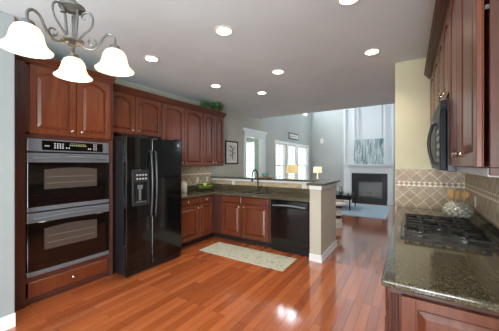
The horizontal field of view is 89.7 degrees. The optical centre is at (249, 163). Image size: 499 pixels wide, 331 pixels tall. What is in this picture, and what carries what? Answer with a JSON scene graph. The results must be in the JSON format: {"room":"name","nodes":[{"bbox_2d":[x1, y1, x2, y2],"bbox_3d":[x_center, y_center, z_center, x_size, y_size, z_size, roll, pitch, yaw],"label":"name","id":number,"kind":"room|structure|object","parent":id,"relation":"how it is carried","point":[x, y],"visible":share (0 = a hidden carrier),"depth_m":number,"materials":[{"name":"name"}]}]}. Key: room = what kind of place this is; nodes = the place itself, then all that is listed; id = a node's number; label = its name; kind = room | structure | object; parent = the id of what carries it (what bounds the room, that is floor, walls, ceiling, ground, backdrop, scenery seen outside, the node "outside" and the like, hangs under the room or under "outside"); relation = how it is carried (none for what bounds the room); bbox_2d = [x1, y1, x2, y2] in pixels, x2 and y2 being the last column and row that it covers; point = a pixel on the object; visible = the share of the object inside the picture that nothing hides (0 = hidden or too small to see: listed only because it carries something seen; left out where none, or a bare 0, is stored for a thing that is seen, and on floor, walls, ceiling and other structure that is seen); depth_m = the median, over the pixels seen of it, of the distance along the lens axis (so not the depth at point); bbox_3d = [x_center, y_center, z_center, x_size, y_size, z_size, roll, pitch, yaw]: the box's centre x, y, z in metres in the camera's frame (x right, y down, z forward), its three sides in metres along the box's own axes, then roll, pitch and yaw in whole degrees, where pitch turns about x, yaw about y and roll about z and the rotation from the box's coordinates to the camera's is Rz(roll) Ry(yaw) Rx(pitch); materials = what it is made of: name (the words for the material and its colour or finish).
{"room":"kitchen","nodes":[
{"label":"kitchen","id":0,"kind":"room"},
{"bbox_2d":[0,11,14,317],"bbox_3d":[-4.391,0.068,-0.388,0.980,2.795,6.915,0,0,33],"label":"wall","id":1,"kind":"structure","parent":0,"point":[7,59],"depth_m":2.21,"materials":[{"name":"paint"}]},
{"bbox_2d":[0,313,15,330],"bbox_3d":[-3.931,1.405,-0.593,0.015,0.120,6.765,0,0,33],"label":"baseboard","id":2,"kind":"structure","parent":1,"relation":"attached to","point":[7,322],"depth_m":2.21,"materials":[{"name":"white paint"}]},
{"bbox_2d":[6,199,394,330],"bbox_3d":[-0.677,1.525,3.489,7.900,0.120,17.750,0,0,33],"label":"floor","id":3,"kind":"structure","parent":0,"point":[194,290],"depth_m":2.78,"materials":[{"name":"brown wood"}]},
{"bbox_2d":[15,59,112,310],"bbox_3d":[-2.269,0.215,3.024,0.605,2.499,0.970,0,0,33],"label":"tall cabinet","id":4,"kind":"object","parent":3,"relation":"on","point":[47,106],"visible":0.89,"depth_m":2.73,"materials":[{"name":"brown wood"}]},
{"bbox_2d":[26,138,108,277],"bbox_3d":[-2.233,0.453,3.011,0.593,1.420,0.817,0,0,33],"label":"double wall oven","id":5,"kind":"object","parent":4,"relation":"in","point":[67,182],"visible":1,"depth_m":2.81,"materials":[{"name":"black"}]},
{"bbox_2d":[15,54,226,117],"bbox_3d":[-1.554,-1.075,4.122,0.631,0.080,3.670,0,0,33],"label":"crown molding","id":6,"kind":"structure","parent":4,"relation":"attached to","point":[50,63],"depth_m":3.64,"materials":[{"name":"brown wood"}]},
{"bbox_2d":[199,100,207,107],"bbox_3d":[-0.948,-1.210,5.163,0.240,0.222,0.190,0,0,-19],"label":"ivy","id":7,"kind":"object","parent":6,"relation":"on","point":[203,103],"visible":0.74,"depth_m":5.15,"materials":[{"name":"green plant"}]},
{"bbox_2d":[208,101,223,111],"bbox_3d":[-0.724,-1.233,5.500,0.412,0.274,0.373,0,0,-20],"label":"ivy","id":8,"kind":"object","parent":6,"relation":"on","point":[217,104],"visible":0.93,"depth_m":5.40,"materials":[{"name":"green plant"}]},
{"bbox_2d":[113,134,180,276],"bbox_3d":[-1.607,0.547,3.731,0.872,1.835,0.905,0,0,33],"label":"refrigerator","id":9,"kind":"object","parent":3,"relation":"on","point":[146,171],"visible":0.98,"depth_m":3.38,"materials":[{"name":"black metal"}]},
{"bbox_2d":[181,194,213,247],"bbox_3d":[-1.211,1.033,4.647,0.640,0.864,1.044,0,0,33],"label":"base cabinet","id":10,"kind":"object","parent":3,"relation":"on","point":[197,213],"visible":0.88,"depth_m":4.53,"materials":[{"name":"brown wood"}]},
{"bbox_2d":[213,193,271,247],"bbox_3d":[-0.266,1.033,4.994,1.858,0.864,0.643,0,0,33],"label":"base cabinet","id":11,"kind":"object","parent":3,"relation":"on","point":[238,218],"visible":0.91,"depth_m":4.55,"materials":[{"name":"brown wood"}]},
{"bbox_2d":[181,183,309,201],"bbox_3d":[-0.238,0.529,4.382,2.567,0.139,1.666,0,0,33],"label":"countertop","id":12,"kind":"structure","parent":11,"relation":"on","point":[282,193],"depth_m":4.76,"materials":[{"name":"green stone"}]},
{"bbox_2d":[181,181,186,192],"bbox_3d":[-1.286,0.449,4.894,0.136,0.226,0.136,0,0,33],"label":"canister","id":13,"kind":"object","parent":12,"relation":"on","point":[183,184],"visible":0.87,"depth_m":4.84,"materials":[{"name":"beige ceramic"}]},
{"bbox_2d":[194,184,213,190],"bbox_3d":[-0.927,0.502,5.139,0.410,0.117,0.410,0,0,33],"label":"fruit bowl","id":14,"kind":"object","parent":12,"relation":"on","point":[201,187],"visible":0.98,"depth_m":5.04,"materials":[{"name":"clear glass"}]},
{"bbox_2d":[234,191,275,194],"bbox_3d":[0.115,0.671,4.764,0.736,0.227,0.386,0,0,33],"label":"sink","id":15,"kind":"object","parent":12,"relation":"in","point":[240,191],"visible":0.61,"depth_m":4.80,"materials":[{"name":"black metal"}]},
{"bbox_2d":[251,169,261,191],"bbox_3d":[0.144,0.339,4.912,0.140,0.446,0.258,0,0,33],"label":"faucet","id":16,"kind":"object","parent":12,"relation":"on","point":[258,187],"visible":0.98,"depth_m":4.98,"materials":[{"name":"grey metal"}]},
{"bbox_2d":[200,242,296,271],"bbox_3d":[-0.060,1.460,4.021,1.535,0.009,0.520,0,0,33],"label":"rug","id":17,"kind":"object","parent":3,"relation":"on","point":[261,258],"visible":1,"depth_m":3.96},
{"bbox_2d":[271,199,308,256],"bbox_3d":[0.781,1.038,4.284,0.660,0.855,0.660,0,0,33],"label":"dishwasher","id":18,"kind":"object","parent":3,"relation":"on","point":[289,219],"visible":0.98,"depth_m":4.04,"materials":[{"name":"black metal"}]},
{"bbox_2d":[309,202,309,252],"bbox_3d":[1.104,1.033,4.134,0.036,0.864,0.615,0,0,33],"label":"filler panel","id":19,"kind":"object","parent":3,"relation":"on","point":[309,202],"visible":0.07,"depth_m":3.88,"materials":[{"name":"brown wood"}]},
{"bbox_2d":[336,202,345,227],"bbox_3d":[2.026,1.183,5.803,0.370,0.565,0.370,0,0,33],"label":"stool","id":20,"kind":"object","parent":3,"relation":"on","point":[339,205],"visible":0.59,"depth_m":5.70,"materials":[{"name":"beige wood"}]},
{"bbox_2d":[340,202,391,218],"bbox_3d":[3.143,1.458,8.181,2.480,0.013,2.330,0,0,33],"label":"area rug","id":21,"kind":"object","parent":3,"relation":"on","point":[360,210],"visible":0.51,"depth_m":7.72,"materials":[{"name":"blue carpet"}]},
{"bbox_2d":[336,192,355,209],"bbox_3d":[2.843,1.223,8.426,1.210,0.456,0.940,0,0,33],"label":"coffee table","id":22,"kind":"object","parent":21,"relation":"on","point":[343,196],"visible":0.49,"depth_m":7.86,"materials":[{"name":"black wood"}]},
{"bbox_2d":[338,186,342,193],"bbox_3d":[2.952,0.873,8.142,0.150,0.250,0.150,0,0,33],"label":"glass vase","id":23,"kind":"object","parent":22,"relation":"on","point":[340,190],"visible":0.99,"depth_m":8.09,"materials":[{"name":"clear glass"}]},
{"bbox_2d":[347,165,393,204],"bbox_3d":[4.372,0.755,9.156,1.560,1.420,0.258,0,0,33],"label":"fireplace","id":24,"kind":"object","parent":3,"relation":"on","point":[372,184],"visible":0.96,"depth_m":9.14,"materials":[{"name":"white paint"}]},
{"bbox_2d":[354,138,383,164],"bbox_3d":[4.362,-0.425,9.187,1.000,0.939,0.140,0,0,33],"label":"canvas art","id":25,"kind":"object","parent":24,"relation":"on","point":[366,151],"visible":1,"depth_m":9.16,"materials":[{"name":"teal fabric"}]},
{"bbox_2d":[347,165,393,167],"bbox_3d":[4.366,0.100,9.146,1.560,0.110,0.234,0,0,33],"label":"mantel shelf","id":26,"kind":"object","parent":24,"relation":"attached to","point":[350,166],"depth_m":9.05,"materials":[{"name":"white paint"}]},
{"bbox_2d":[385,287,498,330],"bbox_3d":[1.579,1.033,2.086,0.686,0.864,2.428,0,0,33],"label":"base cabinet","id":27,"kind":"object","parent":3,"relation":"on","point":[405,311],"visible":0.3,"depth_m":1.14,"materials":[{"name":"brown wood"}]},
{"bbox_2d":[381,206,498,312],"bbox_3d":[1.571,0.530,2.080,0.696,0.138,2.454,0,0,33],"label":"countertop","id":28,"kind":"structure","parent":27,"relation":"on","point":[468,276],"depth_m":1.34,"materials":[{"name":"stone"}]},
{"bbox_2d":[400,213,498,250],"bbox_3d":[1.600,0.532,2.098,0.557,0.059,0.852,0,0,33],"label":"gas cooktop","id":29,"kind":"object","parent":28,"relation":"in","point":[438,229],"visible":1,"depth_m":1.92,"materials":[{"name":"grey metal"}]},
{"bbox_2d":[442,201,474,219],"bbox_3d":[2.057,0.468,2.471,0.251,0.186,0.251,0,0,33],"label":"jar","id":30,"kind":"object","parent":28,"relation":"on","point":[459,209],"visible":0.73,"depth_m":2.40,"materials":[{"name":"grey ceramic"}]},
{"bbox_2d":[446,189,453,200],"bbox_3d":[2.024,0.390,2.508,0.020,0.282,0.101,0,0,-35],"label":"wooden spatula","id":31,"kind":"object","parent":30,"relation":"in","point":[450,192],"visible":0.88,"depth_m":2.51,"materials":[{"name":"brown wood"}]},
{"bbox_2d":[454,191,459,201],"bbox_3d":[2.060,0.400,2.501,0.014,0.260,0.067,0,0,-26],"label":"wooden spatula","id":32,"kind":"object","parent":30,"relation":"in","point":[456,193],"visible":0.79,"depth_m":2.49,"materials":[{"name":"brown wood"}]},
{"bbox_2d":[461,190,468,201],"bbox_3d":[2.079,0.396,2.425,0.012,0.271,0.077,0,0,-25],"label":"wooden spoon","id":33,"kind":"object","parent":30,"relation":"in","point":[465,194],"visible":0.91,"depth_m":2.42,"materials":[{"name":"brown wood"}]},
{"bbox_3d":[1.419,1.125,8.529,0.500,0.680,0.500,0,0,33],"label":"end table","id":34,"kind":"object","parent":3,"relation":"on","visible":0},
{"bbox_2d":[286,164,297,172],"bbox_3d":[1.442,0.409,8.491,0.410,0.749,0.410,0,0,33],"label":"table lamp","id":35,"kind":"object","parent":34,"relation":"on","point":[291,168],"visible":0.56,"depth_m":8.34,"materials":[{"name":"beige fabric"}]},
{"bbox_3d":[2.770,1.125,10.122,0.500,0.680,0.500,0,0,33],"label":"end table","id":36,"kind":"object","parent":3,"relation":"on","visible":0},
{"bbox_2d":[313,167,321,178],"bbox_3d":[2.732,0.465,10.063,0.340,0.639,0.340,0,0,33],"label":"table lamp","id":37,"kind":"object","parent":36,"relation":"on","point":[317,170],"visible":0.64,"depth_m":9.94,"materials":[{"name":"beige fabric"}]},
{"bbox_2d":[113,78,310,178],"bbox_3d":[0.005,-1.135,7.291,0.152,5.200,10.610,0,0,33],"label":"wall","id":38,"kind":"structure","parent":0,"point":[234,123],"depth_m":7.42,"materials":[{"name":"paint"}]},
{"bbox_2d":[113,91,160,137],"bbox_3d":[-1.857,-0.732,3.905,0.351,0.604,0.950,0,0,33],"label":"upper cabinet","id":39,"kind":"object","parent":38,"relation":"attached to","point":[136,116],"visible":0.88,"depth_m":3.84,"materials":[{"name":"brown wood"}]},
{"bbox_2d":[156,102,202,165],"bbox_3d":[-1.331,-0.489,4.728,0.351,1.089,0.995,0,0,33],"label":"upper cabinet","id":40,"kind":"object","parent":38,"relation":"attached to","point":[185,125],"visible":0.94,"depth_m":4.67,"materials":[{"name":"brown wood"}]},
{"bbox_2d":[181,166,211,185],"bbox_3d":[-1.317,0.258,5.073,0.011,0.403,1.648,0,0,33],"label":"tile backsplash","id":41,"kind":"structure","parent":38,"relation":"attached to","point":[189,174],"depth_m":5.33,"materials":[{"name":"tile"}]},
{"bbox_2d":[202,112,223,165],"bbox_3d":[-0.880,-0.489,5.434,0.351,1.089,0.670,0,0,33],"label":"upper cabinet","id":42,"kind":"object","parent":38,"relation":"attached to","point":[213,126],"visible":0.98,"depth_m":5.33,"materials":[{"name":"brown wood"}]},
{"bbox_2d":[225,140,237,163],"bbox_3d":[-0.451,-0.275,6.413,0.025,0.590,0.540,0,0,33],"label":"framed print","id":43,"kind":"object","parent":38,"relation":"attached to","point":[231,147],"visible":1,"depth_m":6.40,"materials":[{"name":"black"}]},
{"bbox_2d":[243,128,266,176],"bbox_3d":[0.122,0.245,7.418,0.212,2.440,1.290,0,0,33],"label":"trim","id":44,"kind":"structure","parent":38,"relation":"attached to","point":[250,133],"depth_m":7.79,"materials":[{"name":"white paint"}]},
{"bbox_2d":[276,143,285,177],"bbox_3d":[1.063,0.070,8.947,0.090,1.550,0.900,0,0,33],"label":"window","id":45,"kind":"structure","parent":38,"relation":"in","point":[279,144],"depth_m":9.28,"materials":[{"name":"white paint"}]},
{"bbox_2d":[274,140,308,178],"bbox_3d":[1.765,0.052,9.845,0.060,1.685,3.370,0,0,33],"label":"trim","id":46,"kind":"structure","parent":38,"relation":"attached to","point":[275,141],"depth_m":10.03,"materials":[{"name":"white paint"}]},
{"bbox_2d":[289,145,295,177],"bbox_3d":[1.602,0.070,9.789,0.090,1.550,0.820,0,0,33],"label":"window","id":47,"kind":"structure","parent":38,"relation":"in","point":[290,146],"depth_m":10.09,"materials":[{"name":"white paint"}]},
{"bbox_2d":[289,132,297,140],"bbox_3d":[1.742,-1.050,9.836,0.031,0.250,0.950,0,0,33],"label":"wall plaque","id":48,"kind":"object","parent":38,"relation":"attached to","point":[292,136],"visible":1,"depth_m":9.78,"materials":[{"name":"grey"}]},
{"bbox_2d":[299,146,306,178],"bbox_3d":[2.221,0.070,10.758,0.090,1.550,1.120,0,0,33],"label":"window","id":49,"kind":"structure","parent":38,"relation":"in","point":[305,155],"depth_m":11.17,"materials":[{"name":"white paint"}]},
{"bbox_2d":[0,0,434,118],"bbox_3d":[-2.029,-1.480,1.375,7.900,0.300,12.730,0,0,33],"label":"ceiling","id":50,"kind":"structure","parent":0,"point":[319,45],"depth_m":2.83,"materials":[{"name":"paint"}]},
{"bbox_2d":[0,0,133,81],"bbox_3d":[-0.895,-0.900,1.217,0.468,0.857,0.501,0,0,33],"label":"chandelier","id":51,"kind":"object","parent":50,"relation":"hanging from","point":[23,38],"visible":1,"depth_m":1.20,"materials":[{"name":"white glass"}]},
{"bbox_2d":[143,55,159,61],"bbox_3d":[-1.242,-1.324,3.180,0.196,0.010,0.196,0,0,33],"label":"recessed light","id":52,"kind":"object","parent":50,"relation":"in","point":[149,58],"visible":1,"depth_m":3.16,"materials":[{"name":"white glass"}]},
{"bbox_2d":[210,84,220,87],"bbox_3d":[-0.577,-1.324,4.295,0.196,0.010,0.196,0,0,33],"label":"recessed light","id":53,"kind":"object","parent":50,"relation":"in","point":[211,85],"visible":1,"depth_m":4.26,"materials":[{"name":"white glass"}]},
{"bbox_2d":[214,26,233,35],"bbox_3d":[-0.256,-1.324,2.514,0.196,0.010,0.196,0,0,33],"label":"recessed light","id":54,"kind":"object","parent":50,"relation":"in","point":[219,30],"visible":1,"depth_m":2.50,"materials":[{"name":"white glass"}]},
{"bbox_2d":[271,69,284,73],"bbox_3d":[0.414,-1.324,3.635,0.196,0.010,0.196,0,0,33],"label":"recessed light","id":55,"kind":"object","parent":50,"relation":"in","point":[276,71],"visible":1,"depth_m":3.61,"materials":[{"name":"white glass"}]},
{"bbox_2d":[336,0,359,5],"bbox_3d":[0.802,-1.324,2.015,0.196,0.010,0.196,0,0,33],"label":"recessed light","id":56,"kind":"object","parent":50,"relation":"in","point":[339,2],"visible":1,"depth_m":2.06,"materials":[{"name":"white glass"}]},
{"bbox_2d":[363,48,380,55],"bbox_3d":[1.458,-1.324,2.985,0.196,0.010,0.196,0,0,33],"label":"recessed light","id":57,"kind":"object","parent":50,"relation":"in","point":[372,51],"visible":1,"depth_m":2.97,"materials":[{"name":"white glass"}]},
{"bbox_2d":[246,137,258,176],"bbox_3d":[-0.427,0.068,8.891,2.300,2.795,0.120,0,0,33],"label":"wall","id":58,"kind":"structure","parent":0,"point":[247,138],"depth_m":8.40,"materials":[{"name":"green paint"}]},
{"bbox_2d":[246,141,254,176],"bbox_3d":[0.017,-0.095,8.619,0.460,1.320,0.060,0,0,33],"label":"window","id":59,"kind":"structure","parent":58,"relation":"in","point":[247,141],"depth_m":8.49,"materials":[{"name":"white paint"}]},
{"bbox_2d":[214,180,335,254],"bbox_3d":[0.138,0.899,4.812,2.743,1.132,0.884,0,0,33],"label":"wall","id":60,"kind":"structure","parent":0,"point":[322,202],"depth_m":3.79,"materials":[{"name":"paint"}]},
{"bbox_2d":[212,180,308,188],"bbox_3d":[0.214,0.417,5.079,2.559,0.083,0.008,0,0,33],"label":"tile backsplash","id":61,"kind":"structure","parent":60,"relation":"attached to","point":[269,184],"depth_m":5.04,"materials":[{"name":"beige tile"}]},
{"bbox_2d":[212,178,336,189],"bbox_3d":[0.144,0.361,4.800,2.743,0.057,0.898,0,0,33],"label":"trim","id":62,"kind":"structure","parent":60,"relation":"attached to","point":[273,181],"depth_m":4.76,"materials":[{"name":"white paint"}]},
{"bbox_2d":[210,176,339,185],"bbox_3d":[0.188,0.314,4.832,2.780,0.034,1.055,0,0,33],"label":"bar","id":63,"kind":"object","parent":60,"relation":"on","point":[313,182],"visible":0.99,"depth_m":4.62,"materials":[{"name":"stone"}]},
{"bbox_2d":[309,240,337,262],"bbox_3d":[0.148,1.413,4.805,2.767,0.105,0.932,0,0,33],"label":"baseboard","id":64,"kind":"structure","parent":60,"relation":"attached to","point":[312,257],"depth_m":3.77,"materials":[{"name":"white paint"}]},
{"bbox_2d":[311,109,343,191],"bbox_3d":[5.076,-1.135,10.256,5.500,5.200,0.150,0,0,33],"label":"wall","id":65,"kind":"structure","parent":0,"point":[328,126],"depth_m":11.16,"materials":[{"name":"paint"}]},
{"bbox_2d":[344,104,394,203],"bbox_3d":[4.671,-1.135,9.773,1.680,5.200,1.100,0,0,33],"label":"wall","id":66,"kind":"structure","parent":0,"point":[368,119],"depth_m":9.32,"materials":[{"name":"white paint"}]},
{"bbox_2d":[344,104,392,163],"bbox_3d":[4.366,-1.715,9.286,1.640,3.440,0.050,0,0,33],"label":"trim","id":67,"kind":"structure","parent":66,"relation":"attached to","point":[391,105],"depth_m":9.03,"materials":[{"name":"white paint"}]},
{"bbox_2d":[395,57,441,212],"bbox_3d":[2.642,0.068,2.938,1.615,2.795,0.123,0,0,33],"label":"wall","id":68,"kind":"structure","parent":0,"point":[412,87],"depth_m":3.22,"materials":[{"name":"beige paint"}]},
{"bbox_2d":[395,169,464,208],"bbox_3d":[2.225,0.318,3.124,0.702,0.485,0.012,0,0,33],"label":"tile backsplash","id":69,"kind":"structure","parent":68,"relation":"attached to","point":[420,188],"depth_m":3.13,"materials":[{"name":"tile"}]},
{"bbox_3d":[-0.106,0.068,-1.305,0.120,2.795,9.987,0,0,33],"label":"wall","id":70,"kind":"structure","parent":0,"visible":0},
{"bbox_2d":[430,52,437,164],"bbox_3d":[2.098,-0.494,2.600,0.356,1.079,1.016,0,0,33],"label":"upper cabinet","id":71,"kind":"object","parent":70,"relation":"attached to","point":[434,78],"visible":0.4,"depth_m":2.67,"materials":[{"name":"brown wood"}]},
{"bbox_2d":[424,0,449,79],"bbox_3d":[1.642,-1.075,1.917,0.404,0.080,2.652,0,0,33],"label":"crown molding","id":72,"kind":"structure","parent":71,"relation":"attached to","point":[441,6],"depth_m":2.06,"materials":[{"name":"brown wood"}]},
{"bbox_2d":[438,7,448,103],"bbox_3d":[1.618,-0.735,1.851,0.356,0.599,0.756,0,0,33],"label":"upper cabinet","id":73,"kind":"object","parent":70,"relation":"attached to","point":[443,50],"visible":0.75,"depth_m":1.84,"materials":[{"name":"brown wood"}]},
{"bbox_2d":[427,97,456,171],"bbox_3d":[1.583,-0.189,1.872,0.434,0.483,0.740,0,0,33],"label":"microwave","id":74,"kind":"object","parent":73,"relation":"attached to","point":[439,128],"visible":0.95,"depth_m":1.65,"materials":[{"name":"black metal"}]},
{"bbox_2d":[449,0,498,175],"bbox_3d":[1.201,-0.494,1.198,0.356,1.079,0.786,0,0,33],"label":"upper cabinet","id":75,"kind":"object","parent":70,"relation":"attached to","point":[473,24],"visible":0.99,"depth_m":0.99,"materials":[{"name":"brown wood"}]},
{"bbox_2d":[457,166,498,177],"bbox_3d":[1.173,0.036,1.214,0.172,0.039,0.740,0,0,33],"label":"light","id":76,"kind":"object","parent":75,"relation":"attached to","point":[481,171],"visible":0.67,"depth_m":1.11,"materials":[{"name":"grey"}]},
{"bbox_2d":[465,173,498,225],"bbox_3d":[1.654,0.252,1.568,0.011,0.414,3.225,0,0,33],"label":"tile backsplash","id":77,"kind":"structure","parent":70,"relation":"attached to","point":[485,189],"depth_m":2.16,"materials":[{"name":"tile"}]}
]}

